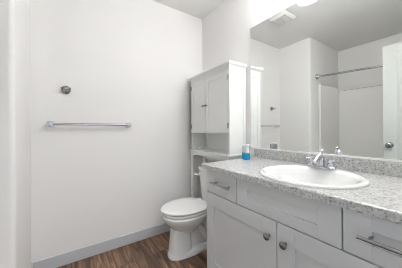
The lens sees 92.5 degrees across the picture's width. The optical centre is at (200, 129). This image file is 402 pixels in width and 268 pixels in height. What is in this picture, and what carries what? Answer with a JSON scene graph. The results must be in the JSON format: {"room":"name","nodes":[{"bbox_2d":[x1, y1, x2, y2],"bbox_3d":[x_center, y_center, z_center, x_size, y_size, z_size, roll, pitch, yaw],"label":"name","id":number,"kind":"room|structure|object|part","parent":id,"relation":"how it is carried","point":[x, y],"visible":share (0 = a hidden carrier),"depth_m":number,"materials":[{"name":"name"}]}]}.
{"room":"bathroom","nodes":[
{"label":"bathroom","id":0,"kind":"room"},
{"bbox_2d":[0,0,30,267],"bbox_3d":[-1.576,-0.118,1.023,0.959,2.440,0.600,0,0,-34],"label":"wall","id":1,"kind":"structure","parent":0,"point":[15,115],"depth_m":1.06,"materials":[{"name":"white paint"}]},
{"bbox_2d":[30,0,202,262],"bbox_3d":[-0.663,-0.124,1.944,1.586,2.440,0.100,0,0,-34],"label":"wall","id":2,"kind":"structure","parent":0,"point":[121,61],"depth_m":1.75,"materials":[{"name":"white paint"}]},
{"bbox_2d":[61,86,70,93],"bbox_3d":[-1.092,-0.329,1.556,0.072,0.068,0.063,0,0,-34],"label":"robe hook","id":3,"kind":"object","parent":2,"relation":"attached to","point":[65,89],"visible":1,"depth_m":1.56,"materials":[{"name":"silver metal"}]},
{"bbox_2d":[47,121,130,126],"bbox_3d":[-0.927,-0.047,1.659,0.630,0.044,0.074,0,0,-34],"label":"towel bar","id":4,"kind":"object","parent":2,"relation":"attached to","point":[49,123],"visible":1,"depth_m":1.60,"materials":[{"name":"silver metal"}]},
{"bbox_2d":[33,223,169,267],"bbox_3d":[-0.619,1.047,1.901,1.574,0.097,0.012,0,0,-34],"label":"baseboard","id":5,"kind":"structure","parent":2,"relation":"attached to","point":[75,255],"depth_m":1.70,"materials":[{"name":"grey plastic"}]},
{"bbox_2d":[57,231,206,267],"bbox_3d":[-0.103,1.132,0.276,2.746,0.080,3.481,0,0,-34],"label":"floor","id":6,"kind":"structure","parent":0,"point":[151,252],"depth_m":1.64,"materials":[{"name":"brown wood"}]},
{"bbox_2d":[161,165,206,260],"bbox_3d":[-0.041,0.735,1.810,0.700,0.715,0.393,0,0,-34],"label":"toilet","id":7,"kind":"object","parent":6,"relation":"on","point":[186,218],"visible":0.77,"depth_m":1.65,"materials":[{"name":"ceramic"}]},
{"bbox_3d":[-0.155,0.706,1.726,0.417,0.015,0.362,0,0,-34],"label":"seat","id":8,"kind":"part","parent":7,"relation":"part of","materials":[{"name":"plastic"}]},
{"bbox_3d":[-0.155,0.682,1.726,0.417,0.018,0.360,0,0,-34],"label":"lid","id":9,"kind":"part","parent":7,"relation":"part of","materials":[{"name":"plastic"}]},
{"bbox_3d":[0.157,0.563,1.939,0.215,0.308,0.368,0,0,-34],"label":"tank","id":10,"kind":"part","parent":7,"relation":"part of","materials":[{"name":"ceramic"}]},
{"bbox_2d":[188,60,246,197],"bbox_3d":[0.137,0.250,1.960,0.230,1.679,0.686,0,0,-34],"label":"tall cabinet","id":11,"kind":"object","parent":6,"relation":"on","point":[217,93],"visible":0.89,"depth_m":1.80,"materials":[{"name":"white paint"}]},
{"bbox_3d":[-0.092,0.662,2.174,0.030,0.858,0.030,0,0,-34],"label":"leg","id":12,"kind":"part","parent":11,"relation":"part of","materials":[{"name":"white paint"}]},
{"bbox_3d":[-0.025,-0.246,2.052,0.018,0.544,0.266,0,0,-34],"label":"door","id":13,"kind":"part","parent":11,"relation":"part of","materials":[{"name":"white paint"}]},
{"bbox_3d":[0.223,0.315,2.018,0.016,0.050,0.584,0,0,-34],"label":"rail","id":14,"kind":"part","parent":11,"relation":"part of","materials":[{"name":"white paint"}]},
{"bbox_2d":[189,148,241,156],"bbox_3d":[0.143,0.224,1.965,0.216,0.016,0.671,0,0,-34],"label":"shelf","id":15,"kind":"object","parent":11,"relation":"attached to","point":[214,152],"depth_m":1.92,"materials":[{"name":"white paint"}]},
{"bbox_3d":[0.144,-0.247,1.804,0.018,0.544,0.326,0,0,-34],"label":"door","id":16,"kind":"part","parent":11,"relation":"part of","materials":[{"name":"white paint"}]},
{"bbox_3d":[0.135,-0.562,1.962,0.223,0.055,0.686,0,0,-34],"label":"crown","id":17,"kind":"part","parent":11,"relation":"part of","materials":[{"name":"white paint"}]},
{"bbox_2d":[206,170,401,267],"bbox_3d":[0.570,0.678,1.027,0.579,0.820,1.151,0,0,-34],"label":"vanity cabinet","id":18,"kind":"object","parent":6,"relation":"on","point":[250,225],"visible":0.83,"depth_m":0.86,"materials":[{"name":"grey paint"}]},
{"bbox_3d":[0.111,0.346,1.195,0.012,0.012,0.180,0,0,-34],"label":"bar pull","id":19,"kind":"part","parent":18,"relation":"part of","materials":[{"name":"silver metal"}]},
{"bbox_3d":[0.128,0.351,1.243,0.019,0.150,0.295,0,0,-34],"label":"drawer","id":20,"kind":"part","parent":18,"relation":"part of","materials":[{"name":"grey paint"}]},
{"bbox_3d":[0.204,0.703,1.135,0.019,0.545,0.557,0,0,-34],"label":"door","id":21,"kind":"part","parent":18,"relation":"part of","materials":[{"name":"grey paint"}]},
{"bbox_3d":[0.318,0.509,0.921,0.034,0.033,0.033,0,0,-34],"label":"knob","id":22,"kind":"part","parent":18,"relation":"part of","materials":[{"name":"silver metal"}]},
{"bbox_3d":[0.366,0.508,0.850,0.034,0.033,0.033,0,0,-34],"label":"knob","id":23,"kind":"part","parent":18,"relation":"part of","materials":[{"name":"silver metal"}]},
{"bbox_2d":[202,148,401,224],"bbox_3d":[0.567,0.214,1.039,0.569,0.107,1.171,0,0,-34],"label":"countertop","id":24,"kind":"structure","parent":18,"relation":"on","point":[382,199],"depth_m":0.92,"materials":[{"name":"stone"}]},
{"bbox_2d":[242,144,249,159],"bbox_3d":[0.356,0.174,1.524,0.048,0.119,0.059,0,0,-34],"label":"soap bottle","id":25,"kind":"object","parent":24,"relation":"on","point":[245,147],"visible":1,"depth_m":1.50,"materials":[{"name":"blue plastic"}]},
{"bbox_2d":[242,146,249,152],"bbox_3d":[0.356,0.153,1.524,0.044,0.056,0.054,0,0,-34],"label":"cap","id":26,"kind":"object","parent":25,"relation":"on","point":[245,149],"depth_m":1.50,"materials":[{"name":"plastic"}]},
{"bbox_2d":[259,165,369,189],"bbox_3d":[0.551,0.301,0.993,0.476,0.163,0.486,0,0,-34],"label":"sink","id":27,"kind":"object","parent":24,"relation":"in","point":[298,175],"visible":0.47,"depth_m":1.07,"materials":[{"name":"ceramic"}]},
{"bbox_2d":[306,149,335,169],"bbox_3d":[0.679,0.164,1.112,0.105,0.109,0.162,0,0,-34],"label":"faucet","id":28,"kind":"object","parent":24,"relation":"on","point":[318,161],"visible":1,"depth_m":1.11,"materials":[{"name":"silver metal"}]},
{"bbox_3d":[0.669,0.185,1.174,0.038,0.042,0.049,0,0,-34],"label":"handle","id":29,"kind":"part","parent":28,"relation":"part of","materials":[{"name":"silver metal"}]},
{"bbox_3d":[0.678,0.169,1.112,0.103,0.079,0.048,0,0,-34],"label":"spout","id":30,"kind":"part","parent":28,"relation":"part of","materials":[{"name":"silver metal"}]},
{"bbox_3d":[0.701,0.211,1.127,0.052,0.014,0.156,0,0,-34],"label":"plate","id":31,"kind":"part","parent":28,"relation":"part of","materials":[{"name":"silver metal"}]},
{"bbox_3d":[0.733,0.185,1.081,0.038,0.042,0.049,0,0,-34],"label":"handle","id":32,"kind":"part","parent":28,"relation":"part of","materials":[{"name":"silver metal"}]},
{"bbox_3d":[0.526,0.701,0.660,0.019,0.545,0.581,0,0,-34],"label":"door","id":33,"kind":"part","parent":18,"relation":"part of","materials":[{"name":"grey paint"}]},
{"bbox_3d":[0.597,0.348,0.551,0.019,0.150,0.317,0,0,-34],"label":"drawer","id":34,"kind":"part","parent":18,"relation":"part of","materials":[{"name":"grey paint"}]},
{"bbox_3d":[0.555,0.343,0.540,0.012,0.012,0.190,0,0,-34],"label":"bar pull","id":35,"kind":"part","parent":18,"relation":"part of","materials":[{"name":"silver metal"}]},
{"bbox_2d":[153,0,224,18],"bbox_3d":[-0.120,-1.387,0.276,2.746,0.080,3.481,0,0,-34],"label":"ceiling","id":36,"kind":"structure","parent":0,"point":[200,9],"depth_m":2.08,"materials":[{"name":"white paint"}]},
{"bbox_2d":[202,0,298,162],"bbox_3d":[0.623,-0.133,1.550,0.100,2.440,2.196,0,0,-34],"label":"wall","id":37,"kind":"structure","parent":0,"point":[226,29],"depth_m":1.86,"materials":[{"name":"white paint"}]},
{"bbox_2d":[250,0,401,161],"bbox_3d":[0.782,-0.374,1.213,0.012,1.064,1.211,0,0,-34],"label":"mirror","id":38,"kind":"object","parent":37,"relation":"attached to","point":[326,75],"visible":1,"depth_m":1.18,"materials":[{"name":"silver mirror"}]},
{"bbox_2d":[254,148,401,177],"bbox_3d":[0.795,0.195,1.192,0.020,0.072,1.167,0,0,-34],"label":"backsplash","id":39,"kind":"structure","parent":37,"relation":"attached to","point":[388,168],"depth_m":1.11,"materials":[{"name":"stone"}]}
]}

